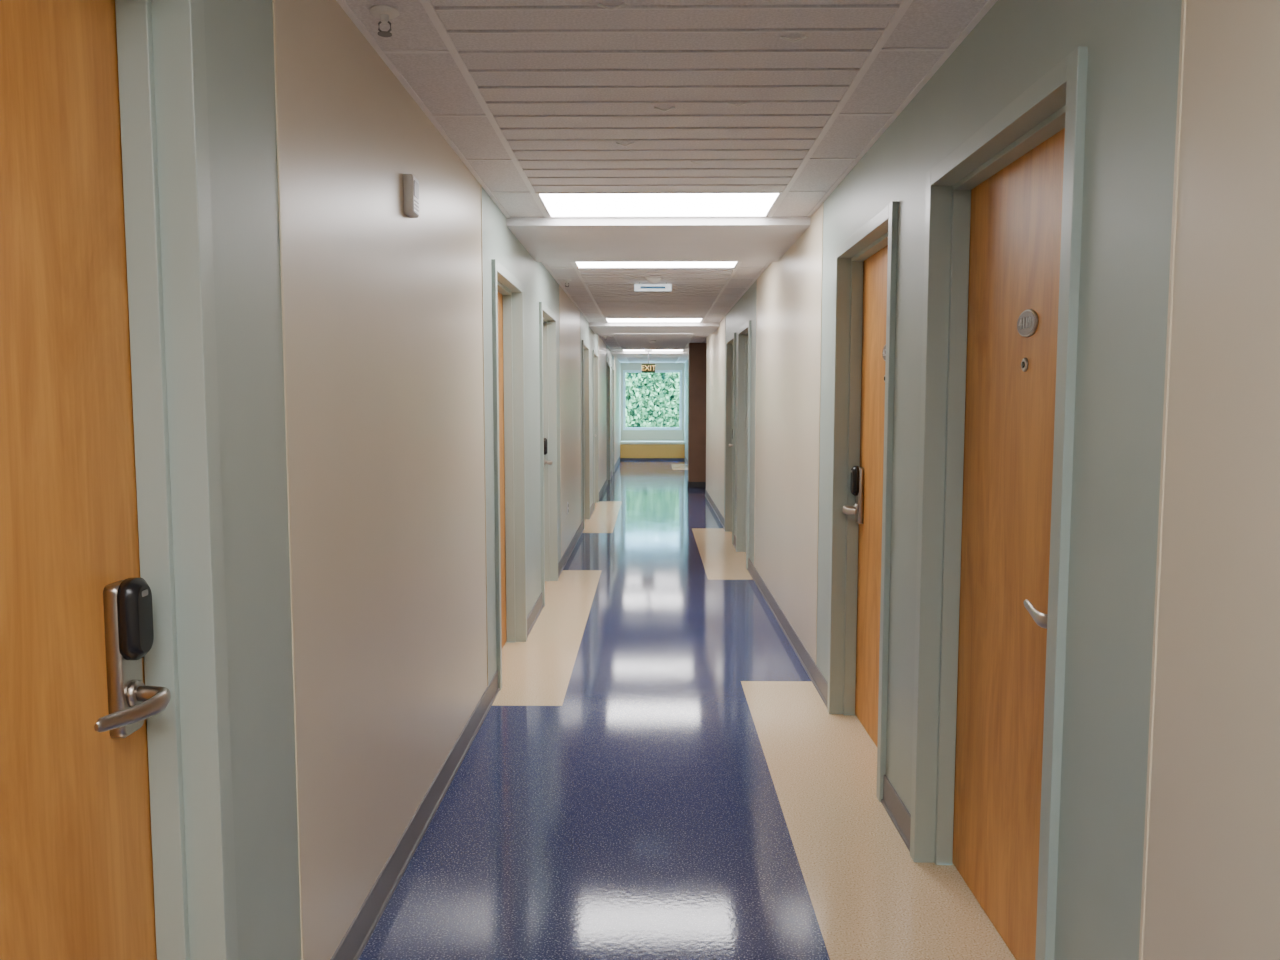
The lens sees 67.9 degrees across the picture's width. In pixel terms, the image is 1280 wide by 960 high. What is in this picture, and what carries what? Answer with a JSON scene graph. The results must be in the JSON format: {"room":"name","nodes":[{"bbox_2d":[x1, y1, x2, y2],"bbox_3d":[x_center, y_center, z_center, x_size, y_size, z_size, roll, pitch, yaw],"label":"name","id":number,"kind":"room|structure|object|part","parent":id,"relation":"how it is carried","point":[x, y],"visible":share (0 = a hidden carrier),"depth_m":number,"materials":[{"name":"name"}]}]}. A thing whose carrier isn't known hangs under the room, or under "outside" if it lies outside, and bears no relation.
{"room":"dormitory corridor","nodes":[
{"label":"dormitory corridor","id":0,"kind":"room"},
{"bbox_2d":[204,0,620,959],"bbox_3d":[-0.782,-0.624,9.842,0.220,2.570,29.700,0,5,1],"label":"wall","id":1,"kind":"structure","parent":0,"point":[384,328],"depth_m":2.47,"materials":[{"name":"beige paint"}]},
{"bbox_2d":[0,0,156,959],"bbox_3d":[-0.895,0.294,1.198,0.044,2.146,0.934,0,5,1],"label":"door","id":2,"kind":"structure","parent":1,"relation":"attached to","point":[77,882],"depth_m":1.44,"materials":[{"name":"brown wood"}]},
{"bbox_2d":[94,578,170,737],"bbox_3d":[-0.822,0.299,1.505,0.095,0.262,0.216,0,5,1],"label":"lock","id":3,"kind":"object","parent":2,"relation":"attached to","point":[127,603],"visible":1,"depth_m":1.55,"materials":[{"name":"silver metal"}]},
{"bbox_2d":[115,0,237,959],"bbox_3d":[-0.838,0.270,1.196,0.170,2.205,1.040,0,5,1],"label":"frame","id":4,"kind":"object","parent":1,"relation":"attached to","point":[161,43],"visible":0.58,"depth_m":1.64,"materials":[{"name":"grey metal"}]},
{"bbox_2d":[403,174,418,217],"bbox_3d":[-0.734,-0.914,3.059,0.032,0.125,0.085,0,5,1],"label":"door chime","id":5,"kind":"object","parent":1,"relation":"attached to","point":[410,183],"visible":1,"depth_m":3.02,"materials":[{"name":"white plastic"}]},
{"bbox_2d":[272,0,606,959],"bbox_3d":[-0.677,-0.582,9.342,0.003,2.370,21.908,0,5,1],"label":"trim","id":6,"kind":"structure","parent":1,"relation":"attached to","point":[273,1],"depth_m":2.08,"materials":[{"name":"beige"}]},
{"bbox_2d":[330,457,619,959],"bbox_3d":[-0.665,0.605,9.941,0.014,0.105,29.700,0,5,1],"label":"baseboard","id":7,"kind":"structure","parent":1,"relation":"attached to","point":[354,941],"depth_m":3.19,"materials":[{"name":"grey plastic"}]},
{"bbox_2d":[497,291,506,647],"bbox_3d":[-0.847,-0.025,5.286,0.044,2.111,0.934,0,5,1],"label":"slab","id":8,"kind":"object","parent":1,"relation":"attached to","point":[499,295],"visible":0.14,"depth_m":5.67,"materials":[{"name":"brown wood"}]},
{"bbox_2d":[491,259,526,689],"bbox_3d":[-0.790,-0.048,5.283,0.170,2.170,1.040,0,5,1],"label":"frame","id":9,"kind":"object","parent":1,"relation":"attached to","point":[504,282],"visible":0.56,"depth_m":5.71,"materials":[{"name":"grey metal"}]},
{"bbox_2d":[539,302,557,606],"bbox_3d":[-0.767,-0.211,7.266,0.170,2.170,1.040,0,5,1],"label":"frame","id":10,"kind":"object","parent":1,"relation":"attached to","point":[547,318],"visible":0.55,"depth_m":7.69,"materials":[{"name":"grey metal"}]},
{"bbox_2d":[582,340,589,529],"bbox_3d":[-0.720,-0.549,11.372,0.170,2.170,1.040,0,5,1],"label":"frame","id":11,"kind":"object","parent":1,"relation":"attached to","point":[585,347],"visible":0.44,"depth_m":11.81,"materials":[{"name":"grey metal"}]},
{"bbox_2d":[592,350,598,509],"bbox_3d":[-0.697,-0.713,13.366,0.170,2.170,1.040,0,5,1],"label":"frame","id":12,"kind":"object","parent":1,"relation":"attached to","point":[595,354],"visible":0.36,"depth_m":13.80,"materials":[{"name":"grey metal"}]},
{"bbox_2d":[607,362,609,483],"bbox_3d":[-0.650,-1.044,17.402,0.170,2.170,1.040,0,5,1],"label":"frame","id":13,"kind":"object","parent":1,"relation":"attached to","point":[608,364],"visible":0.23,"depth_m":17.82,"materials":[{"name":"grey metal"}]},
{"bbox_2d":[611,366,614,475],"bbox_3d":[-0.627,-1.208,19.395,0.170,2.170,1.040,0,5,1],"label":"frame","id":14,"kind":"object","parent":1,"relation":"attached to","point":[612,368],"visible":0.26,"depth_m":19.78,"materials":[{"name":"grey metal"}]},
{"bbox_3d":[-0.824,-0.188,7.269,0.044,2.111,0.934,0,5,1],"label":"slab","id":15,"kind":"object","parent":1,"relation":"attached to","visible":0},
{"bbox_2d":[544,438,552,469],"bbox_3d":[-0.751,-0.201,7.594,0.095,0.262,0.216,0,5,1],"label":"lock","id":16,"kind":"object","parent":15,"relation":"attached to","point":[549,462],"visible":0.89,"depth_m":7.64,"materials":[{"name":"silver metal"}]},
{"bbox_2d":[621,363,683,440],"bbox_3d":[0.324,-1.847,24.730,2.089,2.570,0.200,0,5,1],"label":"wall","id":17,"kind":"structure","parent":0,"point":[626,435],"depth_m":24.67,"materials":[{"name":"beige paint"}]},
{"bbox_2d":[623,370,681,429],"bbox_3d":[0.323,-2.071,24.641,1.529,1.550,0.140,0,5,1],"label":"window","id":18,"kind":"structure","parent":17,"relation":"in","point":[624,371],"depth_m":24.64,"materials":[{"name":"white"}]},
{"bbox_2d":[623,350,682,350],"bbox_3d":[0.252,-2.532,18.497,1.179,0.024,0.603,0,5,1],"label":"ceiling light panel","id":19,"kind":"object","parent":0,"point":[623,350],"depth_m":18.57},
{"bbox_2d":[336,0,997,362],"bbox_3d":[1.720,-1.829,9.710,4.786,0.145,29.708,0,5,1],"label":"ceiling","id":20,"kind":"structure","parent":0,"point":[531,96],"depth_m":3.25,"materials":[{"name":"tile"}]},
{"bbox_2d":[369,5,399,36],"bbox_3d":[-0.656,-1.175,2.440,0.076,0.060,0.076,0,5,1],"label":"sprinkler","id":21,"kind":"object","parent":20,"relation":"attached to","point":[384,12],"visible":1,"depth_m":2.43,"materials":[{"name":"white metal"}]},
{"bbox_2d":[642,350,655,372],"bbox_3d":[0.168,-2.295,18.398,0.276,0.440,0.070,0,5,1],"label":"exit sign","id":22,"kind":"object","parent":20,"relation":"hanging from","point":[646,368],"visible":1,"depth_m":18.38,"materials":[{"name":"gold metal"}]},
{"bbox_2d":[634,282,670,290],"bbox_3d":[0.108,-1.620,7.953,0.310,0.075,0.022,0,5,1],"label":"hanging sign","id":23,"kind":"object","parent":20,"relation":"hanging from","point":[637,287],"visible":1,"depth_m":7.94,"materials":[{"name":"white plastic"}]},
{"bbox_2d":[605,318,702,322],"bbox_3d":[0.173,-1.971,11.671,1.179,0.024,0.603,0,5,1],"label":"ceiling light panel","id":24,"kind":"object","parent":20,"relation":"in","point":[609,320],"depth_m":11.72,"materials":[{"name":"white plastic"}]},
{"bbox_2d":[646,277,661,283],"bbox_3d":[0.109,-1.607,7.643,0.130,0.050,0.130,0,5,1],"label":"smoke detector","id":25,"kind":"object","parent":20,"relation":"attached to","point":[653,280],"visible":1,"depth_m":7.60,"materials":[{"name":"white plastic"}]},
{"bbox_2d":[574,262,738,267],"bbox_3d":[0.117,-1.570,6.799,1.179,0.024,0.603,0,5,1],"label":"ceiling light panel","id":26,"kind":"object","parent":20,"relation":"in","point":[578,264],"depth_m":6.94,"materials":[{"name":"white plastic"}]},
{"bbox_2d":[536,192,781,217],"bbox_3d":[0.094,-1.410,4.844,1.179,0.024,0.603,0,5,1],"label":"ceiling light panel","id":27,"kind":"object","parent":20,"relation":"in","point":[556,204],"depth_m":4.83,"materials":[{"name":"white plastic"}]},
{"bbox_2d":[359,460,1015,959],"bbox_3d":[1.610,0.659,9.919,5.006,0.001,30.100,0,5,1],"label":"floor","id":28,"kind":"structure","parent":0,"point":[656,772],"depth_m":3.49,"materials":[{"name":"blue plastic"}]},
{"bbox_2d":[620,441,684,459],"bbox_3d":[0.319,-0.761,24.332,1.629,0.470,0.670,0,5,1],"label":"window bench","id":29,"kind":"object","parent":28,"relation":"on","point":[629,450],"visible":1,"depth_m":24.04,"materials":[{"name":"yellow laminate"}]},
{"bbox_3d":[0.319,-0.961,24.316,1.629,0.070,0.670,0,5,1],"label":"seat","id":30,"kind":"part","parent":29,"relation":"part of","materials":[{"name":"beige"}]},
{"bbox_2d":[687,343,706,487],"bbox_3d":[1.365,-1.117,16.449,1.060,2.470,0.414,0,5,1],"label":"column","id":31,"kind":"structure","parent":28,"relation":"on","point":[697,352],"depth_m":16.26,"materials":[{"name":"brown paint"}]},
{"bbox_2d":[597,3,805,164],"bbox_3d":[0.183,-1.255,3.172,0.563,0.017,1.590,0,5,1],"label":"hooks","id":32,"kind":"object","parent":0,"point":[600,5],"depth_m":2.61,"materials":[{"name":"grey metal"}]},
{"bbox_2d":[684,0,1279,959],"bbox_3d":[1.086,-0.622,9.820,0.220,2.570,29.700,0,5,1],"label":"wall","id":33,"kind":"structure","parent":0,"point":[1213,877],"depth_m":1.69,"materials":[{"name":"beige paint"}]},
{"bbox_2d":[725,333,735,543],"bbox_3d":[1.046,-0.457,10.256,0.170,2.170,1.040,0,5,1],"label":"frame","id":34,"kind":"object","parent":33,"relation":"attached to","point":[730,341],"visible":0.41,"depth_m":10.69,"materials":[{"name":"grey metal"}]},
{"bbox_2d":[736,320,750,568],"bbox_3d":[1.029,-0.336,8.791,0.170,2.170,1.040,0,5,1],"label":"frame","id":35,"kind":"object","parent":33,"relation":"attached to","point":[744,332],"visible":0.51,"depth_m":9.22,"materials":[{"name":"grey metal"}]},
{"bbox_2d":[685,457,910,851],"bbox_3d":[0.969,0.607,9.922,0.014,0.105,29.700,0,5,1],"label":"baseboard","id":36,"kind":"structure","parent":33,"relation":"attached to","point":[897,811],"depth_m":5.09,"materials":[{"name":"grey plastic"}]},
{"bbox_2d":[827,201,897,801],"bbox_3d":[0.973,0.063,3.928,0.170,2.170,1.040,0,5,1],"label":"frame","id":37,"kind":"object","parent":33,"relation":"attached to","point":[880,231],"visible":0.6,"depth_m":4.34,"materials":[{"name":"grey metal"}]},
{"bbox_2d":[855,245,887,745],"bbox_3d":[1.030,0.087,3.929,0.044,2.111,0.934,0,5,1],"label":"door","id":38,"kind":"structure","parent":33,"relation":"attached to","point":[875,267],"depth_m":4.15,"materials":[{"name":"brown wood"}]},
{"bbox_2d":[842,466,863,523],"bbox_3d":[0.964,0.073,4.255,0.095,0.262,0.216,0,5,1],"label":"lock","id":39,"kind":"object","parent":38,"relation":"attached to","point":[857,473],"visible":1,"depth_m":4.30,"materials":[{"name":"silver metal"}]},
{"bbox_2d":[882,345,885,360],"bbox_3d":[1.004,-0.519,3.869,0.007,0.070,0.125,0,5,1],"label":"number plaque","id":40,"kind":"object","parent":38,"relation":"attached to","point":[884,348],"visible":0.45,"depth_m":3.89,"materials":[{"name":"silver metal"}]},
{"bbox_2d":[724,0,1185,959],"bbox_3d":[0.951,-0.450,7.729,0.003,2.370,24.508,0,5,1],"label":"trim","id":41,"kind":"structure","parent":33,"relation":"attached to","point":[1183,7],"depth_m":1.61,"materials":[{"name":"beige"}]},
{"bbox_2d":[910,47,1087,959],"bbox_3d":[0.956,0.182,2.482,0.170,2.170,1.040,0,5,1],"label":"frame","id":42,"kind":"object","parent":33,"relation":"attached to","point":[1055,102],"visible":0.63,"depth_m":2.87,"materials":[{"name":"grey metal"}]},
{"bbox_2d":[952,128,1064,959],"bbox_3d":[1.013,0.206,2.484,0.044,2.111,0.934,0,5,1],"label":"door","id":43,"kind":"structure","parent":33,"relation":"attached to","point":[1016,215],"depth_m":2.56,"materials":[{"name":"brown wood"}]},
{"bbox_2d":[1021,358,1027,371],"bbox_3d":[0.987,-0.296,2.443,0.008,0.036,0.036,0,5,1],"label":"peephole","id":44,"kind":"object","parent":43,"relation":"attached to","point":[1024,364],"visible":1,"depth_m":2.43,"materials":[{"name":"silver metal"}]},
{"bbox_2d":[1017,309,1037,336],"bbox_3d":[0.988,-0.400,2.424,0.007,0.070,0.125,0,5,1],"label":"number plaque","id":45,"kind":"object","parent":43,"relation":"attached to","point":[1029,331],"visible":1,"depth_m":2.41,"materials":[{"name":"silver metal"}]},
{"bbox_2d":[1019,316,1031,328],"bbox_3d":[0.983,-0.402,2.425,0.002,0.028,0.078,0,5,1],"label":"number digits","id":46,"kind":"object","parent":45,"relation":"attached to","point":[1030,318],"visible":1,"depth_m":2.41,"materials":[{"name":"white plastic"}]},
{"bbox_2d":[1024,599,1047,628],"bbox_3d":[0.940,0.245,2.161,0.095,0.262,0.216,0,5,1],"label":"door handle","id":47,"kind":"object","parent":43,"relation":"attached to","point":[1040,618],"visible":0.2,"depth_m":2.15,"materials":[{"name":"silver metal"}]},
{"label":"outside","id":48,"kind":"structure","parent":0,"visible":0},
{"label":"ground","id":49,"kind":"structure","parent":48,"visible":0},
{"bbox_2d":[625,372,679,426],"bbox_3d":[0.345,-2.381,29.860,10.000,2.954,0.887,0,5,1],"label":"ivy hedge","id":50,"kind":"object","parent":49,"relation":"on","point":[651,399],"visible":0.1,"depth_m":29.62,"materials":[{"name":"green plant"}]}
]}

